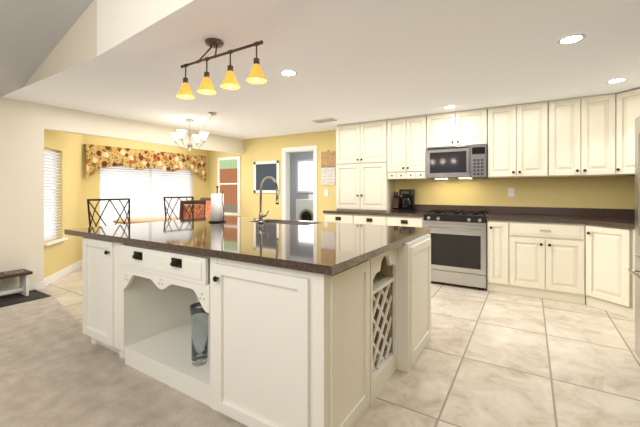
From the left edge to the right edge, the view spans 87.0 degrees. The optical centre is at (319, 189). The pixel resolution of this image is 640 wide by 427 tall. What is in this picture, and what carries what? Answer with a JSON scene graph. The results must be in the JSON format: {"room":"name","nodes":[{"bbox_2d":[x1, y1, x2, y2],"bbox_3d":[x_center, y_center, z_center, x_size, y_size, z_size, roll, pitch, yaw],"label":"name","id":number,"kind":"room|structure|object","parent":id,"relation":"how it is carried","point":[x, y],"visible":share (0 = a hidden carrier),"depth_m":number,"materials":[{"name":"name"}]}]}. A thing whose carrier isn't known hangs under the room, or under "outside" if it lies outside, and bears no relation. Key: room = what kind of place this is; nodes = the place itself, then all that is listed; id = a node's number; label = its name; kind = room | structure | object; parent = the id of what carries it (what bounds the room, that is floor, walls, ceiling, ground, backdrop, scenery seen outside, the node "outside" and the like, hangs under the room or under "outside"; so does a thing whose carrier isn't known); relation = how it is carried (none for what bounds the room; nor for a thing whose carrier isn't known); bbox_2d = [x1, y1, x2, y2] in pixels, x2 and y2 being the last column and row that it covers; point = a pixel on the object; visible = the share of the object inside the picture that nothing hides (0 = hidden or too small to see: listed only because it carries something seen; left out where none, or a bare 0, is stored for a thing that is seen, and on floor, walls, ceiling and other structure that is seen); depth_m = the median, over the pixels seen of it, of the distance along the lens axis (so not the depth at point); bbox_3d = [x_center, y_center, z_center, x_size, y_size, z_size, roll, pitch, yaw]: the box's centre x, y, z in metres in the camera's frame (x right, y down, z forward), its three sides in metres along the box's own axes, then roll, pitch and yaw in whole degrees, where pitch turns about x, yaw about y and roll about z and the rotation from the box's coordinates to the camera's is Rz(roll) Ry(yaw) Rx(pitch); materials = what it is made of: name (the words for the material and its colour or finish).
{"room":"dining room and kitchen","nodes":[
{"label":"dining room and kitchen","id":0,"kind":"room"},
{"bbox_2d":[44,260,81,284],"bbox_3d":[-3.702,1.190,4.914,0.960,0.100,0.890,0,0,32],"label":"baseboard","id":1,"kind":"structure","parent":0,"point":[54,277],"depth_m":4.85,"materials":[{"name":"white wood"}]},
{"bbox_2d":[0,97,243,288],"bbox_3d":[-4.640,-0.860,2.423,0.140,4.200,11.210,0,0,32],"label":"wall","id":2,"kind":"structure","parent":0,"point":[24,125],"depth_m":4.11,"materials":[{"name":"beige paint"}]},
{"bbox_2d":[0,280,46,295],"bbox_3d":[-4.701,1.190,2.198,0.033,0.100,4.764,0,0,32],"label":"baseboard","id":3,"kind":"structure","parent":2,"relation":"attached to","point":[40,285],"depth_m":4.12,"materials":[{"name":"white wood"}]},
{"bbox_2d":[0,288,246,426],"bbox_3d":[-3.243,1.284,-0.479,13.000,0.112,7.760,0,0,32],"label":"floor","id":4,"kind":"structure","parent":0,"point":[58,368],"depth_m":2.12,"materials":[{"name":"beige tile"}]},
{"bbox_2d":[0,290,50,307],"bbox_3d":[-3.481,1.222,3.704,0.444,0.012,0.710,0,0,32],"label":"pet mat","id":5,"kind":"object","parent":4,"relation":"on","point":[11,299],"visible":0.98,"depth_m":3.83,"materials":[{"name":"grey"}]},
{"bbox_2d":[0,269,32,295],"bbox_3d":[-3.550,1.075,3.759,0.260,0.281,0.470,0,0,32],"label":"bench","id":6,"kind":"object","parent":5,"relation":"on","point":[23,275],"visible":0.98,"depth_m":3.87,"materials":[{"name":"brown wood"}]},
{"bbox_2d":[44,130,208,277],"bbox_3d":[-3.088,-0.060,6.037,1.117,2.600,3.672,0,0,32],"label":"wall","id":7,"kind":"structure","parent":0,"point":[78,189],"depth_m":5.27,"materials":[{"name":"yellow paint"}]},
{"bbox_2d":[44,148,67,245],"bbox_3d":[-3.663,0.080,4.592,0.160,1.280,0.590,0,0,-16],"label":"window","id":8,"kind":"structure","parent":7,"relation":"in","point":[51,237],"depth_m":4.69,"materials":[{"name":"white"}]},
{"bbox_2d":[44,150,60,240],"bbox_3d":[-3.668,0.082,4.590,0.047,1.200,0.490,0,0,-16],"label":"blinds","id":9,"kind":"object","parent":8,"relation":"attached to","point":[48,155],"visible":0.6,"depth_m":4.61,"materials":[{"name":"white plastic"}]},
{"bbox_2d":[99,167,191,225],"bbox_3d":[-3.292,0.005,6.596,0.160,1.430,2.000,0,0,32],"label":"window","id":10,"kind":"structure","parent":7,"relation":"in","point":[141,188],"depth_m":6.47,"materials":[{"name":"white glass"}]},
{"bbox_2d":[99,166,193,225],"bbox_3d":[-3.295,-0.012,6.598,0.052,1.388,1.900,0,0,32],"label":"blinds","id":11,"kind":"object","parent":10,"relation":"attached to","point":[172,194],"visible":0.58,"depth_m":6.44,"materials":[{"name":"white plastic"}]},
{"bbox_2d":[84,144,206,181],"bbox_3d":[-3.215,-0.468,6.559,0.105,0.575,2.420,0,0,32],"label":"floral valance","id":12,"kind":"object","parent":7,"relation":"attached to","point":[98,157],"visible":1,"depth_m":6.28,"materials":[{"name":"multicoloured fabric"}]},
{"bbox_2d":[290,151,312,219],"bbox_3d":[-0.428,-0.060,8.017,3.000,2.600,2.500,0,0,32],"label":"wall","id":13,"kind":"structure","parent":0,"point":[294,158],"depth_m":9.55,"materials":[{"name":"grey paint"}]},
{"bbox_2d":[297,159,312,192],"bbox_3d":[-0.347,-0.380,9.302,0.700,0.920,0.028,0,0,32],"label":"laundry window","id":14,"kind":"structure","parent":13,"relation":"in","point":[304,176],"depth_m":9.34,"materials":[{"name":"white glass"}]},
{"bbox_2d":[0,0,639,139],"bbox_3d":[-2.278,-2.065,1.024,7.950,1.990,11.330,0,0,32],"label":"ceiling","id":15,"kind":"structure","parent":0,"point":[354,61],"depth_m":2.83,"materials":[{"name":"beige paint"}]},
{"bbox_2d":[171,112,216,149],"bbox_3d":[-1.800,-0.835,5.031,1.008,0.469,0.561,0,0,32],"label":"chandelier","id":16,"kind":"object","parent":15,"relation":"hanging from","point":[181,134],"visible":1,"depth_m":5.12,"materials":[{"name":"white glass"}]},
{"bbox_2d":[176,38,266,98],"bbox_3d":[-0.677,-0.878,2.337,0.828,0.382,0.200,0,0,32],"label":"pendant","id":17,"kind":"object","parent":15,"relation":"hanging from","point":[256,75],"visible":1,"depth_m":2.32,"materials":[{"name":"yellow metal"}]},
{"bbox_2d":[279,70,297,76],"bbox_3d":[-0.288,-1.067,3.077,0.170,0.006,0.170,0,0,32],"label":"recessed light","id":18,"kind":"object","parent":15,"relation":"in","point":[289,73],"visible":0.98,"depth_m":3.08,"materials":[{"name":"white"}]},
{"bbox_2d":[311,117,338,122],"bbox_3d":[0.072,-1.061,5.150,0.380,0.016,0.200,0,0,32],"label":"ceiling vent","id":19,"kind":"object","parent":15,"relation":"in","point":[331,119],"visible":1,"depth_m":5.11,"materials":[{"name":"white metal"}]},
{"bbox_2d":[442,105,455,108],"bbox_3d":[1.668,-1.067,4.345,0.170,0.006,0.170,0,0,32],"label":"recessed light","id":20,"kind":"object","parent":15,"relation":"in","point":[449,107],"visible":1,"depth_m":4.36,"materials":[{"name":"white"}]},
{"bbox_2d":[557,34,585,44],"bbox_3d":[1.782,-1.067,2.389,0.170,0.006,0.170,0,0,32],"label":"recessed light","id":21,"kind":"object","parent":15,"relation":"in","point":[571,39],"visible":1,"depth_m":2.39,"materials":[{"name":"white glass"}]},
{"bbox_2d":[605,77,628,83],"bbox_3d":[2.894,-1.067,3.287,0.170,0.006,0.170,0,0,32],"label":"recessed light","id":22,"kind":"object","parent":15,"relation":"in","point":[616,80],"visible":0.98,"depth_m":3.28,"materials":[{"name":"white"}]},
{"bbox_2d":[46,267,639,426],"bbox_3d":[0.679,1.290,5.349,10.500,0.100,7.200,0,0,32],"label":"floor","id":23,"kind":"structure","parent":0,"point":[486,358],"depth_m":2.35,"materials":[{"name":"beige tile"}]},
{"bbox_2d":[87,198,129,226],"bbox_3d":[-2.025,0.665,3.428,0.464,1.151,0.444,0,0,32],"label":"bar stool","id":24,"kind":"object","parent":23,"relation":"on","point":[99,200],"visible":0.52,"depth_m":3.50,"materials":[{"name":"brown metal"}]},
{"bbox_2d":[113,216,178,223],"bbox_3d":[-2.974,0.870,5.856,1.070,0.740,1.070,0,0,32],"label":"dining table","id":25,"kind":"object","parent":23,"relation":"on","point":[133,220],"visible":0.42,"depth_m":5.71,"materials":[{"name":"brown wood"}]},
{"bbox_2d":[163,196,193,220],"bbox_3d":[-1.756,0.665,4.464,0.464,1.151,0.444,0,0,40],"label":"bar stool","id":26,"kind":"object","parent":23,"relation":"on","point":[192,208],"visible":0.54,"depth_m":4.59,"materials":[{"name":"brown metal"}]},
{"bbox_2d":[179,200,205,219],"bbox_3d":[-2.138,0.700,5.335,0.527,1.081,0.475,0,0,32],"label":"dining chair","id":27,"kind":"object","parent":23,"relation":"on","point":[199,209],"visible":0.25,"depth_m":5.20,"materials":[{"name":"brown wood"}]},
{"bbox_2d":[200,198,210,216],"bbox_3d":[-2.421,0.700,6.745,0.460,1.081,0.513,0,0,32],"label":"dining chair","id":28,"kind":"object","parent":23,"relation":"on","point":[208,208],"visible":0.1,"depth_m":6.86,"materials":[{"name":"orange fabric"}]},
{"bbox_2d":[79,232,430,426],"bbox_3d":[-0.494,0.803,2.724,2.342,0.874,1.638,0,0,32],"label":"kitchen island","id":29,"kind":"object","parent":23,"relation":"on","point":[317,324],"depth_m":1.86,"materials":[{"name":"white wood"}]},
{"bbox_2d":[190,302,208,365],"bbox_3d":[-0.772,0.924,2.165,0.120,0.370,0.120,0,0,32],"label":"glass vase","id":30,"kind":"object","parent":29,"relation":"in","point":[199,335],"visible":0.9,"depth_m":2.12,"materials":[{"name":"white"}]},
{"bbox_2d":[64,218,419,271],"bbox_3d":[-0.687,0.346,2.672,2.550,0.040,1.310,0,0,32],"label":"island countertop","id":31,"kind":"structure","parent":29,"relation":"on","point":[294,245],"depth_m":2.22,"materials":[{"name":"brown stone"}]},
{"bbox_2d":[209,186,225,222],"bbox_3d":[-1.040,0.141,3.427,0.182,0.367,0.170,0,0,32],"label":"paper towel holder","id":32,"kind":"object","parent":31,"relation":"on","point":[217,207],"visible":1,"depth_m":3.38,"materials":[{"name":"black"}]},
{"bbox_2d":[258,176,278,223],"bbox_3d":[-0.481,0.092,3.374,0.133,0.467,0.296,0,0,32],"label":"faucet","id":33,"kind":"object","parent":31,"relation":"on","point":[261,216],"visible":1,"depth_m":3.29,"materials":[{"name":"silver metal"}]},
{"bbox_2d":[264,220,279,223],"bbox_3d":[-0.357,0.455,3.420,0.744,0.202,0.334,0,0,32],"label":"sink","id":34,"kind":"object","parent":31,"relation":"in","point":[265,221],"depth_m":3.69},
{"bbox_2d":[200,216,427,235],"bbox_3d":[-0.259,0.346,3.359,2.550,0.040,0.310,0,0,32],"label":"island countertop","id":35,"kind":"structure","parent":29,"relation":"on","point":[382,229],"depth_m":3.01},
{"bbox_2d":[296,194,312,220],"bbox_3d":[-0.151,0.665,8.728,0.680,1.110,0.740,0,0,32],"label":"washer","id":36,"kind":"object","parent":23,"relation":"on","point":[304,209],"visible":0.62,"depth_m":8.48,"materials":[{"name":"white metal"}]},
{"bbox_2d":[323,212,390,225],"bbox_3d":[0.696,0.802,5.329,1.110,0.874,0.632,0,0,32],"label":"base cabinet","id":37,"kind":"object","parent":23,"relation":"on","point":[339,217],"depth_m":5.05,"materials":[{"name":"beige wood"}]},
{"bbox_2d":[327,209,430,215],"bbox_3d":[0.885,0.346,5.208,1.579,0.040,0.638,0,0,32],"label":"countertop","id":38,"kind":"structure","parent":37,"relation":"on","point":[373,213],"depth_m":4.88,"materials":[{"name":"brown stone"}]},
{"bbox_2d":[392,192,401,210],"bbox_3d":[1.198,0.174,5.226,0.090,0.302,0.203,0,0,32],"label":"knife block","id":39,"kind":"object","parent":38,"relation":"on","point":[397,202],"visible":0.94,"depth_m":5.17,"materials":[{"name":"brown wood"}]},
{"bbox_2d":[399,189,414,211],"bbox_3d":[1.311,0.158,5.097,0.180,0.335,0.240,0,0,32],"label":"coffee maker","id":40,"kind":"object","parent":38,"relation":"on","point":[408,200],"visible":1,"depth_m":5.05,"materials":[{"name":"black plastic"}]},
{"bbox_2d":[391,216,423,227],"bbox_3d":[1.304,0.802,4.951,0.589,0.874,0.632,0,0,32],"label":"base cabinet","id":41,"kind":"object","parent":23,"relation":"on","point":[408,221],"depth_m":4.64,"materials":[{"name":"beige wood"}]},
{"bbox_2d":[423,210,489,289],"bbox_3d":[1.842,0.763,4.530,0.758,0.952,0.651,0,0,32],"label":"range","id":42,"kind":"object","parent":23,"relation":"on","point":[458,247],"visible":0.9,"depth_m":4.28,"materials":[{"name":"silver metal"}]},
{"bbox_2d":[487,232,502,292],"bbox_3d":[2.334,0.802,4.309,0.300,0.874,0.633,0,0,32],"label":"base cabinet","id":43,"kind":"object","parent":23,"relation":"on","point":[494,239],"depth_m":4.09,"materials":[{"name":"beige wood"}]},
{"bbox_2d":[503,232,574,302],"bbox_3d":[2.699,0.802,4.058,0.840,0.874,0.674,0,0,32],"label":"base cabinet","id":44,"kind":"object","parent":23,"relation":"on","point":[574,255],"depth_m":3.84,"materials":[{"name":"beige wood"}]},
{"bbox_2d":[486,212,634,239],"bbox_3d":[2.651,0.346,3.361,1.847,0.040,1.908,0,0,32],"label":"countertop","id":45,"kind":"structure","parent":44,"relation":"on","point":[597,227],"depth_m":3.76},
{"bbox_2d":[575,236,622,315],"bbox_3d":[3.257,0.802,3.564,0.878,0.874,0.855,0,0,32],"label":"base cabinet","id":46,"kind":"object","parent":23,"relation":"on","point":[598,263],"depth_m":3.49,"materials":[{"name":"beige wood"}]},
{"bbox_2d":[623,240,636,320],"bbox_3d":[2.946,0.802,2.684,0.631,0.874,1.071,0,0,32],"label":"base cabinet","id":47,"kind":"object","parent":23,"relation":"on","point":[629,254],"depth_m":3.25,"materials":[{"name":"beige wood"}]},
{"bbox_2d":[628,116,639,359],"bbox_3d":[2.325,0.359,1.886,0.786,1.759,0.900,0,0,32],"label":"fridge","id":48,"kind":"object","parent":23,"relation":"on","point":[636,272],"visible":1,"depth_m":2.38,"materials":[{"name":"silver metal"}]},
{"bbox_2d":[336,119,394,210],"bbox_3d":[0.754,-0.372,5.458,0.951,1.391,0.352,0,0,32],"label":"upper cabinet","id":49,"kind":"object","parent":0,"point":[364,181],"depth_m":5.30,"materials":[{"name":"beige wood"}]},
{"bbox_2d":[209,130,634,221],"bbox_3d":[0.726,-0.260,5.755,8.050,3.000,0.120,0,0,32],"label":"wall","id":50,"kind":"structure","parent":0,"point":[614,192],"depth_m":4.97,"materials":[{"name":"yellow paint"}]},
{"bbox_2d":[218,156,239,215],"bbox_3d":[-1.993,-0.085,7.358,0.680,1.270,0.028,0,0,32],"label":"window","id":51,"kind":"structure","parent":50,"relation":"in","point":[229,177],"depth_m":7.33,"materials":[{"name":"white"}]},
{"bbox_2d":[254,160,278,192],"bbox_3d":[-1.083,-0.260,6.794,0.660,0.640,0.025,0,0,32],"label":"frame","id":52,"kind":"object","parent":50,"relation":"attached to","point":[263,170],"visible":0.9,"depth_m":6.79,"materials":[{"name":"grey"}]},
{"bbox_2d":[282,145,316,220],"bbox_3d":[-0.362,0.210,6.430,0.810,2.060,0.145,0,0,32],"label":"door frame","id":53,"kind":"structure","parent":50,"relation":"attached to","point":[286,152],"depth_m":6.55,"materials":[{"name":"white wood"}]},
{"bbox_2d":[321,150,334,184],"bbox_3d":[0.146,-0.404,6.034,0.290,0.627,0.016,0,0,32],"label":"picture","id":54,"kind":"object","parent":50,"relation":"attached to","point":[328,167],"visible":1,"depth_m":6.03,"materials":[{"name":"brown paper"}]},
{"bbox_2d":[392,115,427,179],"bbox_3d":[1.323,-0.613,5.104,0.648,0.908,0.352,0,0,32],"label":"upper cabinet","id":55,"kind":"object","parent":50,"relation":"attached to","point":[409,134],"depth_m":4.92,"materials":[{"name":"beige wood"}]},
{"bbox_2d":[428,108,487,147],"bbox_3d":[1.932,-0.831,4.725,0.775,0.473,0.352,0,0,32],"label":"upper cabinet","id":56,"kind":"object","parent":50,"relation":"attached to","point":[469,127],"depth_m":4.56,"materials":[{"name":"beige wood"}]},
{"bbox_2d":[426,145,487,178],"bbox_3d":[1.911,-0.374,4.693,0.765,0.432,0.426,0,0,32],"label":"microwave","id":57,"kind":"object","parent":56,"relation":"attached to","point":[463,162],"visible":0.98,"depth_m":4.54,"materials":[{"name":"silver metal"}]},
{"bbox_2d":[508,188,514,196],"bbox_3d":[2.572,0.030,4.529,0.075,0.120,0.008,0,0,32],"label":"electrical outlet","id":58,"kind":"object","parent":50,"relation":"attached to","point":[511,192],"visible":1,"depth_m":4.53,"materials":[{"name":"white plastic"}]},
{"bbox_2d":[395,204,634,219],"bbox_3d":[2.566,0.274,4.526,3.223,0.104,0.020,0,0,32],"label":"backsplash","id":59,"kind":"structure","parent":50,"relation":"attached to","point":[418,207],"depth_m":4.33,"materials":[{"name":"brown stone"}]},
{"bbox_2d":[488,102,555,177],"bbox_3d":[2.569,-0.613,4.329,0.716,0.908,0.352,0,0,32],"label":"upper cabinet","id":60,"kind":"object","parent":50,"relation":"attached to","point":[513,130],"depth_m":4.21,"materials":[{"name":"beige wood"}]},
{"bbox_2d":[540,94,607,176],"bbox_3d":[3.067,-0.613,3.995,0.737,0.908,0.392,0,0,32],"label":"upper cabinet","id":61,"kind":"object","parent":50,"relation":"attached to","point":[591,136],"depth_m":3.89,"materials":[{"name":"beige wood"}]},
{"bbox_2d":[600,92,634,176],"bbox_3d":[3.537,-0.613,3.587,0.726,0.908,0.672,0,0,32],"label":"upper cabinet","id":62,"kind":"object","parent":50,"relation":"attached to","point":[614,169],"depth_m":3.71,"materials":[{"name":"beige wood"}]},
{"bbox_2d":[620,88,639,167],"bbox_3d":[3.316,-0.645,3.500,0.319,0.810,0.291,0,0,32],"label":"upper cabinet","id":63,"kind":"object","parent":50,"relation":"attached to","point":[630,99],"depth_m":3.59,"materials":[{"name":"beige wood"}]}
]}

